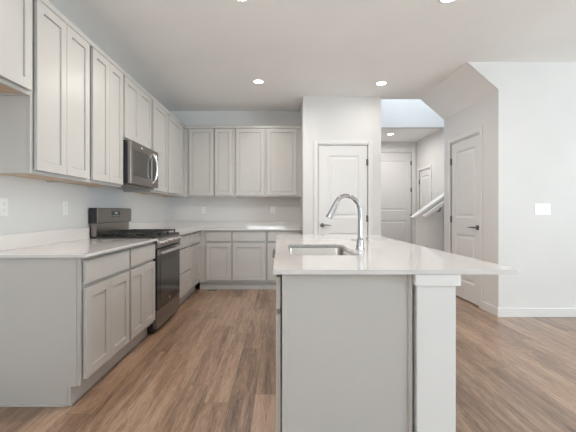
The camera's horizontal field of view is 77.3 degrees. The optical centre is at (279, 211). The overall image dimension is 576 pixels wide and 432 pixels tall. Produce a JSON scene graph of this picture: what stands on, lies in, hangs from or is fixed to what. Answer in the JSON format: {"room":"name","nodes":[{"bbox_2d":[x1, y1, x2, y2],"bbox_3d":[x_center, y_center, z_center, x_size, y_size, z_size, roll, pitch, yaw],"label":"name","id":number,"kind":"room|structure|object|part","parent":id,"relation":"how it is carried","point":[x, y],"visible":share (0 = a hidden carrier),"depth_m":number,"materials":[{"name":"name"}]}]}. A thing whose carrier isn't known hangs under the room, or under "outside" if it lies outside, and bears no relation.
{"room":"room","nodes":[
{"label":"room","id":0,"kind":"room"},
{"bbox_2d":[0,0,168,238],"bbox_3d":[-1.849,-0.242,1.180,0.120,2.775,9.560,0,0,0],"label":"wall","id":1,"kind":"structure","parent":0,"point":[34,205],"depth_m":2.94,"materials":[{"name":"paint"}]},
{"bbox_2d":[0,198,7,215],"bbox_3d":[-1.785,-0.030,2.330,0.008,0.116,0.072,0,0,0],"label":"wall outlet","id":2,"kind":"object","parent":1,"relation":"attached to","point":[3,201],"visible":1,"depth_m":2.33,"materials":[{"name":"white plastic"}]},
{"bbox_2d":[0,0,31,95],"bbox_3d":[-1.611,-1.000,1.665,0.337,0.631,0.913,0,0,0],"label":"upper cabinet","id":3,"kind":"object","parent":1,"relation":"attached to","point":[15,15],"visible":1,"depth_m":2.00,"materials":[{"name":"beige paint"}]},
{"bbox_3d":[-1.625,-0.997,1.665,0.310,0.623,0.913,0,0,0],"label":"frame","id":4,"kind":"part","parent":3,"relation":"part of","materials":[{"name":"beige paint"}]},
{"bbox_2d":[0,228,88,250],"bbox_3d":[-1.778,0.199,2.724,0.019,0.100,1.252,0,0,0],"label":"backsplash","id":5,"kind":"structure","parent":1,"relation":"attached to","point":[21,240],"depth_m":2.66,"materials":[{"name":"white stone"}]},
{"bbox_2d":[0,0,90,181],"bbox_3d":[-1.611,-0.771,2.445,0.337,1.089,0.641,0,0,0],"label":"upper cabinet","id":6,"kind":"object","parent":1,"relation":"attached to","point":[45,133],"visible":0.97,"depth_m":2.30,"materials":[{"name":"beige paint"}]},
{"bbox_3d":[-1.453,-0.761,2.294,0.020,1.025,0.296,0,0,0],"label":"door","id":7,"kind":"part","parent":6,"relation":"part of","materials":[{"name":"beige paint"}]},
{"bbox_3d":[-1.458,-1.298,2.445,0.024,0.035,0.641,0,0,0],"label":"moulding","id":8,"kind":"part","parent":6,"relation":"part of","materials":[{"name":"beige paint"}]},
{"bbox_3d":[-1.453,-0.761,2.592,0.020,1.025,0.292,0,0,0],"label":"door","id":9,"kind":"part","parent":6,"relation":"part of","materials":[{"name":"beige paint"}]},
{"bbox_2d":[62,201,67,214],"bbox_3d":[-1.785,-0.030,3.000,0.008,0.116,0.072,0,0,0],"label":"wall outlet","id":10,"kind":"object","parent":1,"relation":"attached to","point":[64,203],"visible":1,"depth_m":2.99,"materials":[{"name":"white plastic"}]},
{"bbox_2d":[61,41,123,186],"bbox_3d":[-1.611,-0.771,3.057,0.337,1.089,0.577,0,0,0],"label":"upper cabinet","id":11,"kind":"object","parent":1,"relation":"attached to","point":[106,76],"visible":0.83,"depth_m":3.00,"materials":[{"name":"beige paint"}]},
{"bbox_3d":[-1.453,-0.761,2.922,0.020,1.025,0.265,0,0,0],"label":"door","id":12,"kind":"part","parent":11,"relation":"part of","materials":[{"name":"beige paint"}]},
{"bbox_3d":[-1.625,-0.767,3.057,0.310,1.081,0.577,0,0,0],"label":"frame","id":13,"kind":"part","parent":11,"relation":"part of","materials":[{"name":"beige paint"}]},
{"bbox_3d":[-1.458,-1.298,3.057,0.024,0.035,0.577,0,0,0],"label":"moulding","id":14,"kind":"part","parent":11,"relation":"part of","materials":[{"name":"beige paint"}]},
{"bbox_3d":[-1.453,-0.761,3.192,0.020,1.025,0.265,0,0,0],"label":"door","id":15,"kind":"part","parent":11,"relation":"part of","materials":[{"name":"beige paint"}]},
{"bbox_2d":[123,71,152,149],"bbox_3d":[-1.611,-0.996,3.726,0.337,0.641,0.756,0,0,0],"label":"upper cabinet","id":16,"kind":"object","parent":1,"relation":"attached to","point":[137,102],"visible":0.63,"depth_m":3.64,"materials":[{"name":"beige paint"}]},
{"bbox_3d":[-1.453,-0.986,3.533,0.020,0.577,0.330,0,0,0],"label":"door","id":17,"kind":"part","parent":16,"relation":"part of","materials":[{"name":"beige paint"}]},
{"bbox_3d":[-1.458,-1.298,3.726,0.024,0.035,0.756,0,0,0],"label":"moulding","id":18,"kind":"part","parent":16,"relation":"part of","materials":[{"name":"beige paint"}]},
{"bbox_3d":[-1.453,-0.986,3.882,0.020,0.577,0.361,0,0,0],"label":"door","id":19,"kind":"part","parent":16,"relation":"part of","materials":[{"name":"beige paint"}]},
{"bbox_2d":[123,97,167,193],"bbox_3d":[-1.611,-0.771,4.388,0.337,1.089,0.562,0,0,0],"label":"upper cabinet","id":20,"kind":"object","parent":1,"relation":"attached to","point":[159,112],"visible":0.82,"depth_m":4.39,"materials":[{"name":"beige paint"}]},
{"bbox_3d":[-1.625,-0.767,4.388,0.310,1.081,0.562,0,0,0],"label":"frame","id":21,"kind":"part","parent":20,"relation":"part of","materials":[{"name":"beige paint"}]},
{"bbox_3d":[-1.458,-1.298,4.388,0.024,0.035,0.562,0,0,0],"label":"moulding","id":22,"kind":"part","parent":20,"relation":"part of","materials":[{"name":"beige paint"}]},
{"bbox_3d":[-1.453,-0.761,4.386,0.020,1.025,0.513,0,0,0],"label":"door","id":23,"kind":"part","parent":20,"relation":"part of","materials":[{"name":"beige paint"}]},
{"bbox_2d":[151,111,184,196],"bbox_3d":[-1.611,-0.771,5.104,0.337,1.089,0.867,0,0,0],"label":"upper cabinet","id":24,"kind":"object","parent":1,"relation":"attached to","point":[175,127],"visible":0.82,"depth_m":5.03,"materials":[{"name":"beige paint"}]},
{"bbox_3d":[-1.625,-0.767,5.104,0.310,1.081,0.867,0,0,0],"label":"frame","id":25,"kind":"part","parent":24,"relation":"part of","materials":[{"name":"beige paint"}]},
{"bbox_3d":[-1.453,-0.761,5.034,0.020,1.025,0.675,0,0,0],"label":"door","id":26,"kind":"part","parent":24,"relation":"part of","materials":[{"name":"beige paint"}]},
{"bbox_3d":[-1.458,-1.298,5.104,0.024,0.035,0.867,0,0,0],"label":"moulding","id":27,"kind":"part","parent":24,"relation":"part of","materials":[{"name":"beige paint"}]},
{"bbox_2d":[116,139,158,188],"bbox_3d":[-1.552,-0.463,3.727,0.457,0.421,0.754,0,0,0],"label":"microwave","id":28,"kind":"object","parent":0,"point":[140,163],"visible":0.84,"depth_m":3.58,"materials":[{"name":"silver metal"}]},
{"bbox_3d":[-1.397,-0.470,3.642,0.030,0.406,0.584,0,0,0],"label":"door","id":29,"kind":"part","parent":28,"relation":"part of","materials":[{"name":"silver metal"}]},
{"bbox_3d":[-1.397,-0.470,4.021,0.030,0.406,0.167,0,0,0],"label":"control panel","id":30,"kind":"part","parent":28,"relation":"part of","materials":[{"name":"silver metal"}]},
{"bbox_3d":[-1.358,-0.470,3.938,0.069,0.332,0.028,0,0,0],"label":"handle","id":31,"kind":"part","parent":28,"relation":"part of","materials":[{"name":"silver metal"}]},
{"bbox_2d":[129,221,299,228],"bbox_3d":[-0.729,0.199,4.982,2.118,0.100,1.713,0,0,0],"label":"backsplash","id":32,"kind":"structure","parent":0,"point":[165,224],"depth_m":5.82,"materials":[{"name":"white stone"}]},
{"bbox_2d":[169,111,299,220],"bbox_3d":[-0.729,-0.242,5.900,2.121,2.775,0.120,0,0,0],"label":"wall","id":33,"kind":"structure","parent":0,"point":[180,208],"depth_m":5.84,"materials":[{"name":"paint"}]},
{"bbox_2d":[184,126,216,197],"bbox_3d":[-1.234,-0.771,5.671,0.469,1.089,0.337,0,0,0],"label":"upper cabinet","id":34,"kind":"object","parent":33,"relation":"attached to","point":[198,140],"visible":0.82,"depth_m":5.51,"materials":[{"name":"beige paint"}]},
{"bbox_3d":[-1.234,-1.298,5.518,0.469,0.035,0.024,0,0,0],"label":"moulding","id":35,"kind":"part","parent":34,"relation":"part of","materials":[{"name":"beige paint"}]},
{"bbox_2d":[202,206,205,213],"bbox_3d":[-1.226,-0.030,5.836,0.072,0.116,0.008,0,0,0],"label":"wall outlet","id":36,"kind":"object","parent":33,"relation":"attached to","point":[203,207],"visible":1,"depth_m":5.83,"materials":[{"name":"white plastic"}]},
{"bbox_2d":[214,126,236,197],"bbox_3d":[-0.841,-0.771,5.671,0.316,1.089,0.337,0,0,0],"label":"upper cabinet","id":37,"kind":"object","parent":33,"relation":"attached to","point":[224,136],"visible":0.95,"depth_m":5.51,"materials":[{"name":"beige paint"}]},
{"bbox_3d":[-0.856,-0.761,5.513,0.267,1.025,0.020,0,0,0],"label":"door","id":38,"kind":"part","parent":37,"relation":"part of","materials":[{"name":"beige paint"}]},
{"bbox_3d":[-0.841,-1.298,5.518,0.316,0.035,0.024,0,0,0],"label":"moulding","id":39,"kind":"part","parent":37,"relation":"part of","materials":[{"name":"beige paint"}]},
{"bbox_2d":[235,126,300,197],"bbox_3d":[-0.176,-0.771,5.671,1.012,1.089,0.337,0,0,0],"label":"upper cabinet","id":40,"kind":"object","parent":33,"relation":"attached to","point":[267,158],"visible":0.94,"depth_m":5.51,"materials":[{"name":"beige paint"}]},
{"bbox_3d":[-0.449,-0.761,5.513,0.434,1.025,0.020,0,0,0],"label":"door","id":41,"kind":"part","parent":40,"relation":"part of","materials":[{"name":"beige paint"}]},
{"bbox_3d":[-0.176,-1.298,5.518,1.012,0.035,0.024,0,0,0],"label":"moulding","id":42,"kind":"part","parent":40,"relation":"part of","materials":[{"name":"beige paint"}]},
{"bbox_3d":[0.036,-0.761,5.513,0.456,1.025,0.020,0,0,0],"label":"door","id":43,"kind":"part","parent":40,"relation":"part of","materials":[{"name":"beige paint"}]},
{"bbox_2d":[270,206,274,213],"bbox_3d":[-0.110,-0.030,5.836,0.072,0.116,0.008,0,0,0],"label":"wall outlet","id":44,"kind":"object","parent":33,"relation":"attached to","point":[272,208],"visible":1,"depth_m":5.83,"materials":[{"name":"white plastic"}]},
{"bbox_2d":[0,282,575,431],"bbox_3d":[2.356,1.195,2.200,8.529,0.100,11.840,0,0,0],"label":"floor","id":45,"kind":"structure","parent":0,"point":[210,366],"depth_m":2.47,"materials":[{"name":"brown wood"}]},
{"bbox_2d":[0,248,128,406],"bbox_3d":[-1.464,0.708,2.442,0.627,0.875,0.666,0,0,0],"label":"base cabinet","id":46,"kind":"object","parent":45,"relation":"on","point":[64,322],"visible":0.91,"depth_m":2.12,"materials":[{"name":"beige paint"}]},
{"bbox_3d":[-1.518,1.138,2.115,0.513,0.014,0.012,0,0,0],"label":"shoe moulding","id":47,"kind":"part","parent":46,"relation":"part of","materials":[{"name":"beige paint"}]},
{"bbox_3d":[-1.486,0.708,2.123,0.578,0.874,0.004,0,0,0],"label":"panel","id":48,"kind":"part","parent":46,"relation":"part of","materials":[{"name":"beige paint"}]},
{"bbox_2d":[0,228,157,257],"bbox_3d":[-1.459,0.209,2.724,0.658,0.120,1.252,0,0,0],"label":"countertop","id":49,"kind":"structure","parent":46,"relation":"on","point":[69,243],"depth_m":2.53,"materials":[{"name":"white stone"}]},
{"bbox_3d":[-1.160,0.727,2.299,0.020,0.540,0.306,0,0,0],"label":"door","id":50,"kind":"part","parent":46,"relation":"part of","materials":[{"name":"beige paint"}]},
{"bbox_3d":[-1.187,0.650,2.450,0.020,0.761,0.649,0,0,0],"label":"frame","id":51,"kind":"part","parent":46,"relation":"part of","materials":[{"name":"beige paint"}]},
{"bbox_3d":[-1.160,0.361,2.453,0.020,0.139,0.614,0,0,0],"label":"drawer","id":52,"kind":"part","parent":46,"relation":"part of","materials":[{"name":"beige paint"}]},
{"bbox_3d":[-1.160,0.727,2.607,0.020,0.540,0.305,0,0,0],"label":"door","id":53,"kind":"part","parent":46,"relation":"part of","materials":[{"name":"beige paint"}]},
{"bbox_2d":[89,208,184,333],"bbox_3d":[-1.423,0.554,3.736,0.708,1.182,0.768,0,0,0],"label":"gas range","id":54,"kind":"object","parent":45,"relation":"on","point":[113,223],"visible":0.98,"depth_m":3.59,"materials":[{"name":"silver metal"}]},
{"bbox_2d":[97,232,178,238],"bbox_3d":[-1.422,0.241,3.736,0.550,0.016,0.768,0,0,0],"label":"cooktop","id":55,"kind":"object","parent":54,"relation":"in","point":[162,235],"depth_m":3.49,"materials":[{"name":"black metal"}]},
{"bbox_3d":[-1.162,1.015,3.736,0.038,0.170,0.762,0,0,0],"label":"storage drawer","id":56,"kind":"part","parent":54,"relation":"part of","materials":[{"name":"silver metal"}]},
{"bbox_3d":[-1.161,0.639,3.736,0.040,0.568,0.762,0,0,0],"label":"oven door","id":57,"kind":"part","parent":54,"relation":"part of","materials":[{"name":"black glass"}]},
{"bbox_3d":[-1.155,0.300,3.736,0.049,0.099,0.766,0,0,0],"label":"control panel","id":58,"kind":"part","parent":54,"relation":"part of","materials":[{"name":"silver metal"}]},
{"bbox_3d":[-1.139,0.383,3.736,0.004,0.055,0.762,0,0,0],"label":"door rail","id":59,"kind":"part","parent":54,"relation":"part of","materials":[{"name":"silver metal"}]},
{"bbox_3d":[-1.103,0.383,3.736,0.068,0.031,0.699,0,0,0],"label":"handle","id":60,"kind":"part","parent":54,"relation":"part of","materials":[{"name":"silver metal"}]},
{"bbox_2d":[120,242,154,359],"bbox_3d":[-1.464,0.708,3.063,0.627,0.875,0.575,0,0,0],"label":"base cabinet","id":61,"kind":"object","parent":45,"relation":"on","point":[141,269],"visible":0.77,"depth_m":3.00,"materials":[{"name":"beige paint"}]},
{"bbox_3d":[-1.160,0.727,2.929,0.020,0.540,0.267,0,0,0],"label":"door","id":62,"kind":"part","parent":61,"relation":"part of","materials":[{"name":"beige paint"}]},
{"bbox_3d":[-1.187,0.650,3.063,0.020,0.761,0.575,0,0,0],"label":"frame","id":63,"kind":"part","parent":61,"relation":"part of","materials":[{"name":"beige paint"}]},
{"bbox_3d":[-1.160,0.361,3.065,0.020,0.139,0.538,0,0,0],"label":"drawer","id":64,"kind":"part","parent":61,"relation":"part of","materials":[{"name":"beige paint"}]},
{"bbox_3d":[-1.160,0.727,3.200,0.020,0.540,0.268,0,0,0],"label":"door","id":65,"kind":"part","parent":61,"relation":"part of","materials":[{"name":"beige paint"}]},
{"bbox_2d":[177,233,190,304],"bbox_3d":[-1.464,0.708,4.397,0.627,0.875,0.547,0,0,0],"label":"base cabinet","id":66,"kind":"object","parent":45,"relation":"on","point":[185,252],"visible":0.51,"depth_m":4.40,"materials":[{"name":"beige paint"}]},
{"bbox_3d":[-1.160,0.361,4.402,0.020,0.139,0.515,0,0,0],"label":"drawer","id":67,"kind":"part","parent":66,"relation":"part of","materials":[{"name":"beige paint"}]},
{"bbox_3d":[-1.160,0.873,4.402,0.020,0.265,0.515,0,0,0],"label":"drawer","id":68,"kind":"part","parent":66,"relation":"part of","materials":[{"name":"beige paint"}]},
{"bbox_3d":[-1.160,0.587,4.402,0.020,0.280,0.515,0,0,0],"label":"drawer","id":69,"kind":"part","parent":66,"relation":"part of","materials":[{"name":"beige paint"}]},
{"bbox_2d":[129,221,301,234],"bbox_3d":[-0.729,0.209,4.982,2.118,0.120,1.713,0,0,0],"label":"countertop","id":70,"kind":"structure","parent":66,"relation":"on","point":[183,227],"depth_m":5.82,"materials":[{"name":"white stone"}]},
{"bbox_2d":[185,231,199,298],"bbox_3d":[-1.464,0.708,4.967,0.627,0.875,0.590,0,0,0],"label":"base cabinet","id":71,"kind":"object","parent":45,"relation":"on","point":[195,236],"visible":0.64,"depth_m":4.95,"materials":[{"name":"beige paint"}]},
{"bbox_3d":[-1.187,0.650,4.967,0.020,0.761,0.590,0,0,0],"label":"frame","id":72,"kind":"part","parent":71,"relation":"part of","materials":[{"name":"beige paint"}]},
{"bbox_3d":[-1.160,0.727,4.949,0.020,0.540,0.515,0,0,0],"label":"door","id":73,"kind":"part","parent":71,"relation":"part of","materials":[{"name":"beige paint"}]},
{"bbox_3d":[-1.160,0.361,4.949,0.020,0.139,0.515,0,0,0],"label":"drawer","id":74,"kind":"part","parent":71,"relation":"part of","materials":[{"name":"beige paint"}]},
{"bbox_2d":[199,230,232,288],"bbox_3d":[-0.933,0.708,5.535,0.486,0.875,0.597,0,0,0],"label":"base cabinet","id":75,"kind":"object","parent":45,"relation":"on","point":[215,245],"visible":0.88,"depth_m":5.25,"materials":[{"name":"beige paint"}]},
{"bbox_3d":[-0.885,0.361,5.246,0.362,0.139,0.020,0,0,0],"label":"drawer","id":76,"kind":"part","parent":75,"relation":"part of","materials":[{"name":"beige paint"}]},
{"bbox_3d":[-0.885,0.727,5.246,0.362,0.540,0.020,0,0,0],"label":"door","id":77,"kind":"part","parent":75,"relation":"part of","materials":[{"name":"beige paint"}]},
{"bbox_2d":[232,230,266,288],"bbox_3d":[-0.440,0.708,5.535,0.499,0.875,0.597,0,0,0],"label":"base cabinet","id":78,"kind":"object","parent":45,"relation":"on","point":[249,247],"visible":0.94,"depth_m":5.25,"materials":[{"name":"beige paint"}]},
{"bbox_3d":[-0.443,0.361,5.246,0.478,0.139,0.020,0,0,0],"label":"drawer","id":79,"kind":"part","parent":78,"relation":"part of","materials":[{"name":"beige paint"}]},
{"bbox_3d":[-0.443,0.727,5.246,0.478,0.540,0.020,0,0,0],"label":"door","id":80,"kind":"part","parent":78,"relation":"part of","materials":[{"name":"beige paint"}]},
{"bbox_2d":[272,249,280,334],"bbox_3d":[0.249,0.709,3.302,0.623,0.872,0.596,0,0,0],"label":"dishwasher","id":81,"kind":"object","parent":45,"relation":"on","point":[273,255],"visible":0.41,"depth_m":3.01,"materials":[{"name":"silver metal"}]},
{"bbox_3d":[0.000,0.654,3.302,0.030,0.758,0.592,0,0,0],"label":"door","id":82,"kind":"part","parent":81,"relation":"part of","materials":[{"name":"silver metal"}]},
{"bbox_2d":[267,230,301,288],"bbox_3d":[0.070,0.708,5.535,0.520,0.875,0.597,0,0,0],"label":"base cabinet","id":83,"kind":"object","parent":45,"relation":"on","point":[271,234],"visible":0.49,"depth_m":5.24,"materials":[{"name":"beige paint"}]},
{"bbox_3d":[0.054,0.727,5.246,0.452,0.540,0.020,0,0,0],"label":"door","id":84,"kind":"part","parent":83,"relation":"part of","materials":[{"name":"beige paint"}]},
{"bbox_3d":[0.054,0.361,5.246,0.452,0.139,0.020,0,0,0],"label":"drawer","id":85,"kind":"part","parent":83,"relation":"part of","materials":[{"name":"beige paint"}]},
{"bbox_2d":[276,274,411,431],"bbox_3d":[0.283,0.708,1.799,0.599,0.875,0.442,0,0,0],"label":"base cabinet","id":86,"kind":"object","parent":45,"relation":"on","point":[346,339],"visible":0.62,"depth_m":1.58,"materials":[{"name":"beige paint"}]},
{"bbox_3d":[-0.006,0.361,1.801,0.020,0.139,0.398,0,0,0],"label":"drawer","id":87,"kind":"part","parent":86,"relation":"part of","materials":[{"name":"beige paint"}]},
{"bbox_3d":[-0.006,0.727,1.801,0.020,0.540,0.398,0,0,0],"label":"door","id":88,"kind":"part","parent":86,"relation":"part of","materials":[{"name":"beige paint"}]},
{"bbox_3d":[0.021,0.650,1.806,0.020,0.761,0.429,0,0,0],"label":"frame","id":89,"kind":"part","parent":86,"relation":"part of","materials":[{"name":"beige paint"}]},
{"bbox_3d":[0.283,0.708,2.511,0.599,0.875,0.978,0,0,0],"label":"base cabinet","id":90,"kind":"object","parent":45,"relation":"on","visible":0},
{"bbox_2d":[273,234,519,273],"bbox_3d":[0.504,0.259,2.748,1.063,0.020,2.405,0,0,0],"label":"countertop","id":91,"kind":"structure","parent":90,"relation":"on","point":[380,255],"depth_m":1.92,"materials":[{"name":"white stone"}]},
{"bbox_2d":[288,247,353,254],"bbox_3d":[0.266,0.372,2.400,0.432,0.203,0.714,0,0,0],"label":"sink","id":92,"kind":"object","parent":91,"relation":"in","point":[293,250],"visible":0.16,"depth_m":2.74,"materials":[{"name":"grey metal"}]},
{"bbox_2d":[326,194,364,249],"bbox_3d":[0.438,0.064,2.400,0.260,0.369,0.062,0,0,0],"label":"faucet","id":93,"kind":"object","parent":91,"relation":"on","point":[360,245],"visible":1,"depth_m":2.39,"materials":[{"name":"silver metal"}]},
{"bbox_3d":[0.460,0.030,2.400,0.184,0.302,0.030,0,0,0],"label":"spout","id":94,"kind":"part","parent":93,"relation":"part of","materials":[{"name":"silver metal"}]},
{"bbox_2d":[300,104,301,227],"bbox_3d":[0.392,-0.242,5.525,0.120,2.775,0.630,0,0,0],"label":"wall","id":95,"kind":"structure","parent":0,"point":[301,104],"depth_m":5.43,"materials":[{"name":"paint"}]},
{"bbox_2d":[48,0,575,110],"bbox_3d":[2.356,-1.780,1.120,8.529,0.300,9.680,0,0,0],"label":"ceiling","id":96,"kind":"structure","parent":0,"point":[189,55],"depth_m":3.47,"materials":[{"name":"paint"}]},
{"bbox_2d":[252,79,263,83],"bbox_3d":[-0.264,-1.627,4.500,0.150,0.006,0.150,0,0,0],"label":"recessed light","id":97,"kind":"object","parent":96,"relation":"in","point":[256,81],"visible":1,"depth_m":4.50,"materials":[{"name":"white paint"}]},
{"bbox_2d":[375,81,387,85],"bbox_3d":[1.290,-1.627,4.560,0.150,0.006,0.150,0,0,0],"label":"recessed light","id":98,"kind":"object","parent":96,"relation":"in","point":[379,83],"visible":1,"depth_m":4.57,"materials":[{"name":"white paint"}]},
{"bbox_2d":[438,0,455,3],"bbox_3d":[1.288,-1.627,2.735,0.150,0.006,0.150,0,0,0],"label":"recessed light","id":99,"kind":"object","parent":96,"relation":"in","point":[440,1],"visible":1,"depth_m":2.78,"materials":[{"name":"white paint"}]},
{"bbox_2d":[302,97,380,235],"bbox_3d":[0.884,-0.242,5.150,1.104,2.775,0.120,0,0,0],"label":"wall","id":100,"kind":"structure","parent":0,"point":[323,118],"depth_m":5.09,"materials":[{"name":"paint"}]},
{"bbox_2d":[314,140,371,233],"bbox_3d":[0.896,0.068,5.120,0.819,2.154,0.181,0,0,0],"label":"door","id":101,"kind":"structure","parent":100,"relation":"in","point":[338,169],"depth_m":5.10,"materials":[{"name":"white paint"}]},
{"bbox_2d":[381,142,415,243],"bbox_3d":[2.238,-0.255,8.060,1.844,2.800,0.120,0,0,0],"label":"wall","id":102,"kind":"structure","parent":0,"point":[383,144],"depth_m":8.00,"materials":[{"name":"paint"}]},
{"bbox_2d":[381,148,415,243],"bbox_3d":[2.474,-0.137,8.030,1.097,2.564,0.181,0,0,0],"label":"door","id":103,"kind":"structure","parent":102,"relation":"in","point":[396,163],"depth_m":8.01,"materials":[{"name":"white paint"}]},
{"bbox_2d":[381,129,439,141],"bbox_3d":[2.238,-1.605,7.370,1.604,0.100,1.260,0,0,0],"label":"ceiling","id":104,"kind":"structure","parent":0,"point":[400,135],"depth_m":7.24,"materials":[{"name":"paint"}]},
{"bbox_2d":[381,99,443,193],"bbox_3d":[3.968,-1.455,6.680,5.064,5.200,0.120,0,0,0],"label":"wall","id":105,"kind":"structure","parent":0,"point":[395,113],"depth_m":6.62,"materials":[{"name":"paint"}]},
{"bbox_2d":[413,198,443,250],"bbox_3d":[3.025,-0.083,5.470,1.950,2.456,0.100,0,0,0],"label":"wall","id":106,"kind":"structure","parent":0,"point":[428,232],"depth_m":5.42,"materials":[{"name":"paint"}]},
{"bbox_2d":[410,193,443,218],"bbox_3d":[3.002,-0.614,5.470,1.995,1.437,0.160,0,0,0],"label":"trim","id":107,"kind":"structure","parent":106,"relation":"attached to","point":[441,196],"depth_m":5.42,"materials":[{"name":"white paint"}]},
{"bbox_2d":[423,201,443,217],"bbox_3d":[3.080,-0.601,5.362,1.912,1.382,0.115,0,0,0],"label":"handrail","id":108,"kind":"object","parent":106,"relation":"attached to","point":[439,205],"visible":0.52,"depth_m":5.30,"materials":[{"name":"white paint"}]},
{"bbox_2d":[431,207,443,215],"bbox_3d":[3.138,-0.557,5.405,1.725,1.233,0.030,0,0,0],"label":"trim","id":109,"kind":"structure","parent":106,"relation":"attached to","point":[441,212],"depth_m":5.39,"materials":[{"name":"white paint"}]},
{"bbox_2d":[416,129,441,211],"bbox_3d":[3.100,-0.205,7.370,0.120,2.700,1.260,0,0,0],"label":"wall","id":110,"kind":"structure","parent":0,"point":[429,148],"depth_m":7.15,"materials":[{"name":"paint"}]},
{"bbox_2d":[417,165,431,211],"bbox_3d":[3.070,0.101,7.532,0.181,2.088,0.711,0,0,0],"label":"door","id":111,"kind":"structure","parent":110,"relation":"in","point":[425,181],"depth_m":7.57,"materials":[{"name":"white paint"}]},
{"bbox_2d":[412,284,455,431],"bbox_3d":[0.680,0.708,2.720,0.170,0.875,2.320,0,0,0],"label":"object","id":112,"kind":"structure","parent":0,"point":[433,307],"depth_m":1.56,"materials":[{"name":"paint"}]},
{"bbox_2d":[412,274,460,285],"bbox_3d":[0.683,0.295,2.720,0.196,0.048,2.344,0,0,0],"label":"trim","id":113,"kind":"structure","parent":112,"relation":"attached to","point":[417,279],"depth_m":1.55,"materials":[{"name":"white paint"}]},
{"bbox_2d":[421,63,497,119],"bbox_3d":[2.215,-1.481,4.574,0.340,0.298,1.285,0,0,0],"label":"sloped ceiling","id":114,"kind":"structure","parent":0,"point":[465,86],"depth_m":4.44,"materials":[{"name":"paint"}]},
{"bbox_2d":[444,62,509,307],"bbox_3d":[2.445,-0.242,4.569,0.120,2.775,1.297,0,0,0],"label":"wall","id":115,"kind":"structure","parent":0,"point":[492,112],"depth_m":3.99,"materials":[{"name":"paint"}]},
{"bbox_2d":[448,127,482,308],"bbox_3d":[2.414,0.072,4.645,0.181,2.146,0.846,0,0,0],"label":"door","id":116,"kind":"structure","parent":115,"relation":"in","point":[465,156],"depth_m":4.57,"materials":[{"name":"white paint"}]},
{"bbox_2d":[482,301,496,315],"bbox_3d":[2.378,1.096,4.569,0.014,0.098,1.297,0,0,0],"label":"baseboard","id":117,"kind":"structure","parent":115,"relation":"attached to","point":[491,309],"depth_m":4.07,"materials":[{"name":"white paint"}]},
{"bbox_2d":[467,62,575,307],"bbox_3d":[4.272,-0.242,3.980,4.455,2.775,0.120,0,0,0],"label":"wall","id":118,"kind":"structure","parent":0,"point":[542,94],"depth_m":3.92,"materials":[{"name":"paint"}]},
{"bbox_2d":[497,308,575,316],"bbox_3d":[4.436,1.096,3.913,4.129,0.098,0.014,0,0,0],"label":"baseboard","id":119,"kind":"structure","parent":118,"relation":"attached to","point":[501,312],"depth_m":3.91,"materials":[{"name":"white paint"}]},
{"bbox_2d":[535,204,550,214],"bbox_3d":[2.862,-0.027,3.914,0.172,0.120,0.012,0,0,0],"label":"light switch","id":120,"kind":"object","parent":118,"relation":"attached to","point":[540,209],"visible":1,"depth_m":3.91,"materials":[{"name":"white plastic"}]}
]}

